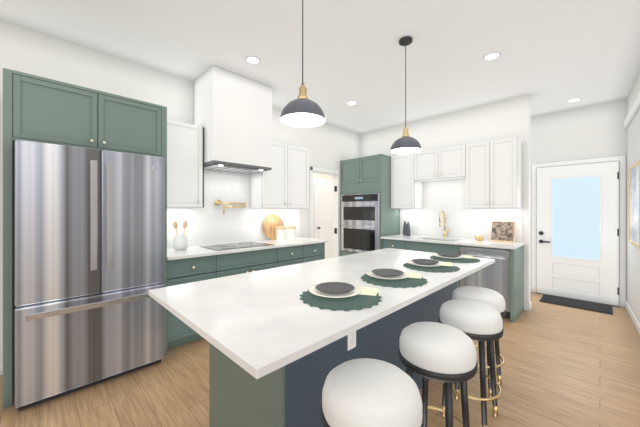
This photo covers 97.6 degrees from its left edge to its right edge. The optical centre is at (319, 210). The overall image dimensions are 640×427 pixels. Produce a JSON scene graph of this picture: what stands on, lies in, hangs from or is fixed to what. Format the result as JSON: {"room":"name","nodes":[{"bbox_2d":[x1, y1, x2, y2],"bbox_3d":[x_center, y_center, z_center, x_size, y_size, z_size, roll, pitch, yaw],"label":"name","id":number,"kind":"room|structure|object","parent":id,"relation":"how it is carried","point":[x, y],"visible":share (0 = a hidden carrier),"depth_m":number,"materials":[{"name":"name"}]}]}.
{"room":"kitchen","nodes":[
{"label":"kitchen","id":0,"kind":"room"},
{"bbox_2d":[0,20,359,362],"bbox_3d":[-1.953,-0.108,3.081,7.995,2.925,0.120,0,0,-45],"label":"wall","id":1,"kind":"structure","parent":0,"point":[28,51],"depth_m":2.89,"materials":[{"name":"paint"}]},
{"bbox_2d":[0,362,2,374],"bbox_3d":[-3.598,1.304,1.342,2.810,0.100,0.013,0,0,-45],"label":"baseboard","id":2,"kind":"structure","parent":1,"relation":"attached to","point":[1,364],"depth_m":2.31,"materials":[{"name":"white wood"}]},
{"bbox_2d":[194,66,271,207],"bbox_3d":[-1.078,-0.802,3.476,0.788,1.532,0.540,0,0,-45],"label":"range hood","id":3,"kind":"object","parent":1,"relation":"attached to","point":[233,115],"visible":0.96,"depth_m":3.23,"materials":[{"name":"white"}]},
{"bbox_2d":[167,169,299,248],"bbox_3d":[-1.104,-0.061,3.839,2.173,0.990,0.008,0,0,-45],"label":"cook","id":4,"kind":"object","parent":1,"relation":"attached to","point":[210,223],"visible":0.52,"depth_m":3.68,"materials":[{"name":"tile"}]},
{"bbox_2d":[214,200,245,213],"bbox_3d":[-1.155,-0.046,3.682,0.422,0.180,0.140,0,0,-45],"label":"pot filler","id":5,"kind":"object","parent":4,"relation":"attached to","point":[217,202],"visible":1,"depth_m":3.63,"materials":[{"name":"gold metal"}]},
{"bbox_2d":[167,119,308,207],"bbox_3d":[-1.008,-0.493,3.679,2.083,0.915,0.351,0,0,-45],"label":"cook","id":6,"kind":"object","parent":1,"relation":"attached to","point":[283,182],"visible":0.88,"depth_m":3.73,"materials":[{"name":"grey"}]},
{"bbox_2d":[309,166,338,257],"bbox_3d":[0.049,0.299,5.071,0.760,2.110,0.138,0,0,-45],"label":"trim","id":7,"kind":"structure","parent":1,"relation":"attached to","point":[333,173],"depth_m":5.30,"materials":[{"name":"white wood"}]},
{"bbox_2d":[0,292,639,426],"bbox_3d":[0.495,1.384,2.616,10.800,0.060,10.200,0,0,-45],"label":"floor","id":8,"kind":"structure","parent":0,"point":[564,366],"depth_m":2.14,"materials":[{"name":"brown wood"}]},
{"bbox_2d":[3,68,166,408],"bbox_3d":[-2.010,0.189,2.480,1.025,2.330,0.645,0,0,-45],"label":"enclosure","id":9,"kind":"object","parent":8,"relation":"on","point":[41,109],"visible":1,"depth_m":2.10,"materials":[{"name":"green"}]},
{"bbox_2d":[15,140,164,410],"bbox_3d":[-1.931,0.442,2.401,0.900,1.825,0.808,0,0,-45],"label":"refrigerator","id":10,"kind":"object","parent":8,"relation":"on","point":[89,251],"visible":0.98,"depth_m":2.08,"materials":[{"name":"grey metal"}]},
{"bbox_2d":[167,237,327,348],"bbox_3d":[-0.876,0.894,3.610,2.173,0.920,0.650,0,0,-45],"label":"base cabinet","id":11,"kind":"object","parent":8,"relation":"on","point":[193,264],"visible":0.38,"depth_m":3.06,"materials":[{"name":"green"}]},
{"bbox_2d":[173,221,187,249],"bbox_3d":[-1.542,0.272,3.096,0.152,0.323,0.148,0,0,-45],"label":"utensil crock","id":12,"kind":"object","parent":11,"relation":"on","point":[180,242],"visible":1,"depth_m":3.05,"materials":[{"name":"white ceramic"}]},
{"bbox_2d":[200,241,273,250],"bbox_3d":[-1.018,0.430,3.465,0.740,0.007,0.485,0,0,-45],"label":"cooktop","id":13,"kind":"object","parent":11,"relation":"on","point":[234,246],"visible":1,"depth_m":3.44,"materials":[{"name":"black glass"}]},
{"bbox_2d":[262,214,283,239],"bbox_3d":[-0.695,0.241,4.195,0.392,0.392,0.020,0,-10,-45],"label":"cutting board","id":14,"kind":"object","parent":11,"relation":"on","point":[271,223],"visible":0.81,"depth_m":4.16,"materials":[{"name":"brown wood"}]},
{"bbox_2d":[276,227,286,240],"bbox_3d":[-0.559,0.333,4.023,0.139,0.201,0.139,0,0,0],"label":"canister","id":15,"kind":"object","parent":11,"relation":"on","point":[281,233],"depth_m":3.97,"materials":[{"name":"white ceramic"}]},
{"bbox_2d":[287,226,295,240],"bbox_3d":[-0.424,0.333,4.130,0.139,0.201,0.139,0,0,0],"label":"canister","id":16,"kind":"object","parent":11,"relation":"on","point":[291,230],"depth_m":4.07,"materials":[{"name":"white ceramic"}]},
{"bbox_2d":[209,280,457,426],"bbox_3d":[0.311,0.909,2.214,2.106,0.890,0.784,0,0,-45],"label":"kitchen island","id":17,"kind":"object","parent":8,"relation":"on","point":[291,397],"depth_m":1.46,"materials":[{"name":"blue wood"}]},
{"bbox_2d":[149,248,494,379],"bbox_3d":[0.313,0.449,2.021,2.460,0.030,1.084,0,0,-45],"label":"island countertop","id":18,"kind":"structure","parent":17,"relation":"on","point":[259,321],"depth_m":1.30,"materials":[{"name":"white stone"}]},
{"bbox_2d":[299,282,381,310],"bbox_3d":[0.110,0.415,1.418,0.437,0.038,0.412,0,0,-45],"label":"place setting","id":19,"kind":"object","parent":18,"relation":"on","point":[334,296],"visible":1,"depth_m":1.37,"materials":[{"name":"green fabric"}]},
{"bbox_2d":[360,268,427,287],"bbox_3d":[0.471,0.415,1.779,0.437,0.038,0.412,0,0,-45],"label":"place setting","id":20,"kind":"object","parent":18,"relation":"on","point":[393,278],"visible":1,"depth_m":1.75,"materials":[{"name":"green"}]},
{"bbox_2d":[403,259,459,272],"bbox_3d":[0.860,0.415,2.168,0.437,0.038,0.412,0,0,-45],"label":"place setting","id":21,"kind":"object","parent":18,"relation":"on","point":[427,265],"visible":1,"depth_m":2.13,"materials":[{"name":"green"}]},
{"bbox_2d":[430,252,478,262],"bbox_3d":[1.213,0.415,2.521,0.437,0.038,0.412,0,0,-45],"label":"place setting","id":22,"kind":"object","parent":18,"relation":"on","point":[450,257],"visible":1,"depth_m":2.49,"materials":[{"name":"green"}]},
{"bbox_2d":[340,154,399,255],"bbox_3d":[0.908,0.202,5.210,0.671,2.305,0.904,0,0,-45],"label":"tall cabinet","id":23,"kind":"object","parent":8,"relation":"on","point":[367,175],"visible":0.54,"depth_m":4.89,"materials":[{"name":"green wood"}]},
{"bbox_2d":[341,193,379,252],"bbox_3d":[0.879,0.229,5.181,0.654,1.050,0.844,0,0,-45],"label":"wall oven","id":24,"kind":"object","parent":23,"relation":"in","point":[360,223],"visible":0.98,"depth_m":4.95,"materials":[{"name":"grey metal"}]},
{"bbox_2d":[321,358,423,426],"bbox_3d":[0.191,0.986,1.054,0.376,0.735,0.376,0,0,-45],"label":"stool","id":25,"kind":"object","parent":8,"relation":"on","point":[364,392],"visible":1,"depth_m":0.96,"materials":[{"name":"fabric"}]},
{"bbox_2d":[398,322,477,426],"bbox_3d":[0.601,0.986,1.450,0.376,0.735,0.376,0,0,-45],"label":"stool","id":26,"kind":"object","parent":8,"relation":"on","point":[446,354],"visible":0.81,"depth_m":1.33,"materials":[{"name":"fabric"}]},
{"bbox_2d":[380,234,524,321],"bbox_3d":[1.896,0.894,4.237,0.650,0.920,1.865,0,0,-45],"label":"base cabinet","id":27,"kind":"object","parent":8,"relation":"on","point":[430,244],"visible":0.42,"depth_m":3.81,"materials":[{"name":"green"}]},
{"bbox_2d":[403,221,409,235],"bbox_3d":[1.504,0.308,4.863,0.076,0.250,0.184,0,0,-11],"label":"soap bottle","id":28,"kind":"object","parent":27,"relation":"on","point":[406,229],"visible":1,"depth_m":4.80,"materials":[{"name":"grey plastic"}]},
{"bbox_2d":[439,211,448,237],"bbox_3d":[1.955,0.215,4.420,0.234,0.436,0.099,0,0,-45],"label":"faucet","id":29,"kind":"object","parent":27,"relation":"on","point":[444,233],"visible":1,"depth_m":4.47,"materials":[{"name":"gold metal"}]},
{"bbox_2d":[475,235,483,240],"bbox_3d":[2.303,0.398,4.050,0.066,0.070,0.158,0,0,-4],"label":"cup","id":30,"kind":"object","parent":27,"relation":"on","point":[479,238],"visible":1,"depth_m":4.00,"materials":[{"name":"gold metal"}]},
{"bbox_2d":[460,246,509,318],"bbox_3d":[2.292,0.922,3.802,0.616,0.863,0.575,0,0,-45],"label":"dishwasher","id":31,"kind":"object","parent":27,"relation":"in","point":[495,276],"visible":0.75,"depth_m":3.55,"materials":[{"name":"grey metal"}]},
{"bbox_2d":[490,221,514,242],"bbox_3d":[2.533,0.286,3.891,0.280,0.290,0.050,0,-14,45],"label":"cookbook stand","id":32,"kind":"object","parent":27,"relation":"on","point":[502,231],"visible":1,"depth_m":3.89,"materials":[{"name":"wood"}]},
{"bbox_2d":[439,299,503,426],"bbox_3d":[0.990,0.986,1.853,0.376,0.735,0.376,0,0,-45],"label":"stool","id":33,"kind":"object","parent":8,"relation":"on","point":[481,323],"visible":0.83,"depth_m":1.72,"materials":[{"name":"fabric"}]},
{"bbox_2d":[452,286,505,396],"bbox_3d":[1.237,0.986,2.199,0.376,0.735,0.376,0,0,-45],"label":"stool","id":34,"kind":"object","parent":8,"relation":"on","point":[494,299],"visible":0.46,"depth_m":2.10,"materials":[{"name":"fabric"}]},
{"bbox_2d":[539,294,612,314],"bbox_3d":[3.698,1.347,4.066,0.460,0.015,0.760,0,0,-45],"label":"doormat","id":35,"kind":"object","parent":8,"relation":"on","point":[586,305],"visible":1,"depth_m":4.00,"materials":[{"name":"black"}]},
{"bbox_2d":[0,0,639,133],"bbox_3d":[0.495,-1.621,2.616,10.800,0.100,10.200,0,0,-45],"label":"ceiling","id":36,"kind":"structure","parent":0,"point":[556,55],"depth_m":2.66,"materials":[{"name":"paint"}]},
{"bbox_2d":[245,56,260,64],"bbox_3d":[-0.700,-1.568,2.920,0.156,0.006,0.156,0,0,-45],"label":"recessed light","id":37,"kind":"object","parent":36,"relation":"in","point":[254,60],"visible":1,"depth_m":2.92,"materials":[{"name":"white"}]},
{"bbox_2d":[279,0,325,127],"bbox_3d":[-0.106,-1.060,1.718,0.286,1.019,0.286,0,0,-45],"label":"pendant light","id":38,"kind":"object","parent":36,"relation":"hanging from","point":[302,110],"visible":1,"depth_m":1.71,"materials":[{"name":"black"}]},
{"bbox_2d":[347,101,356,104],"bbox_3d":[0.467,-1.568,4.087,0.156,0.006,0.156,0,0,-45],"label":"recessed light","id":39,"kind":"object","parent":36,"relation":"in","point":[352,103],"visible":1,"depth_m":4.09,"materials":[{"name":"white"}]},
{"bbox_2d":[390,36,421,153],"bbox_3d":[0.788,-1.060,2.577,0.286,1.019,0.286,0,0,-45],"label":"pendant light","id":40,"kind":"object","parent":36,"relation":"hanging from","point":[405,143],"visible":1,"depth_m":2.55,"materials":[{"name":"black metal"}]},
{"bbox_2d":[483,52,500,60],"bbox_3d":[1.747,-1.568,2.850,0.156,0.006,0.156,0,0,-45],"label":"recessed light","id":41,"kind":"object","parent":36,"relation":"in","point":[491,56],"visible":1,"depth_m":2.85,"materials":[{"name":"white"}]},
{"bbox_2d":[567,98,581,102],"bbox_3d":[3.606,-1.568,3.974,0.156,0.006,0.156,0,0,-45],"label":"recessed light","id":42,"kind":"object","parent":36,"relation":"in","point":[573,100],"visible":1,"depth_m":3.98,"materials":[{"name":"white"}]},
{"bbox_2d":[313,173,332,179],"bbox_3d":[-0.325,-0.108,6.477,3.900,2.925,0.120,0,0,-45],"label":"wall","id":43,"kind":"structure","parent":0,"point":[322,176],"depth_m":6.76,"materials":[{"name":"beige paint"}]},
{"bbox_2d":[313,178,332,258],"bbox_3d":[0.196,0.299,6.819,0.980,2.110,0.128,0,0,-45],"label":"hall door","id":44,"kind":"structure","parent":43,"relation":"in","point":[323,209],"depth_m":6.76,"materials":[{"name":"white wood"}]},
{"bbox_2d":[360,94,529,310],"bbox_3d":[1.867,-0.108,4.822,0.130,2.925,2.820,0,0,-45],"label":"wall","id":45,"kind":"structure","parent":0,"point":[506,119],"depth_m":4.20,"materials":[{"name":"paint"}]},
{"bbox_2d":[391,137,521,208],"bbox_3d":[1.986,-0.493,4.349,0.351,0.915,1.833,0,0,-45],"label":"upper cabinet","id":46,"kind":"object","parent":45,"relation":"attached to","point":[490,172],"visible":1,"depth_m":3.99,"materials":[{"name":"white wood"}]},
{"bbox_2d":[400,179,521,241],"bbox_3d":[2.114,-0.036,4.476,0.008,0.940,1.840,0,0,-45],"label":"backsplash","id":47,"kind":"structure","parent":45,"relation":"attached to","point":[448,198],"depth_m":4.47,"materials":[{"name":"tile"}]},
{"bbox_2d":[530,99,625,291],"bbox_3d":[3.764,-0.108,4.542,0.120,2.925,3.500,0,0,-45],"label":"wall","id":48,"kind":"structure","parent":0,"point":[591,131],"depth_m":4.29,"materials":[{"name":"paint"}]},
{"bbox_2d":[536,161,618,306],"bbox_3d":[3.878,0.328,4.265,0.100,2.052,0.925,0,0,-45],"label":"entry door","id":49,"kind":"structure","parent":48,"relation":"in","point":[577,232],"depth_m":4.24,"materials":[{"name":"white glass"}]},
{"bbox_2d":[532,156,625,306],"bbox_3d":[3.908,0.291,4.297,0.020,2.125,1.060,0,0,-45],"label":"door frame","id":50,"kind":"structure","parent":48,"relation":"attached to","point":[622,228],"depth_m":3.96,"materials":[{"name":"white wood"}]},
{"bbox_2d":[626,70,639,323],"bbox_3d":[2.535,-0.108,1.910,5.650,2.925,0.374,0,0,-45],"label":"wall","id":51,"kind":"structure","parent":0,"point":[633,251],"depth_m":3.50,"materials":[{"name":"paint"}]},
{"bbox_2d":[624,92,639,127],"bbox_3d":[3.674,-1.196,3.267,1.689,0.100,0.106,0,0,-45],"label":"trim","id":52,"kind":"structure","parent":51,"relation":"attached to","point":[635,107],"depth_m":3.30,"materials":[{"name":"white wood"}]},
{"bbox_2d":[625,300,639,334],"bbox_3d":[2.435,1.304,1.899,5.494,0.100,0.261,0,0,-45],"label":"baseboard","id":53,"kind":"structure","parent":51,"relation":"attached to","point":[633,317],"depth_m":3.41,"materials":[{"name":"white wood"}]},
{"bbox_2d":[628,159,639,248],"bbox_3d":[3.670,-0.071,3.263,0.026,0.950,0.820,0,0,42],"label":"picture frame","id":54,"kind":"object","parent":51,"relation":"attached to","point":[634,204],"visible":1,"depth_m":3.31,"materials":[{"name":"brown wood"}]}
]}

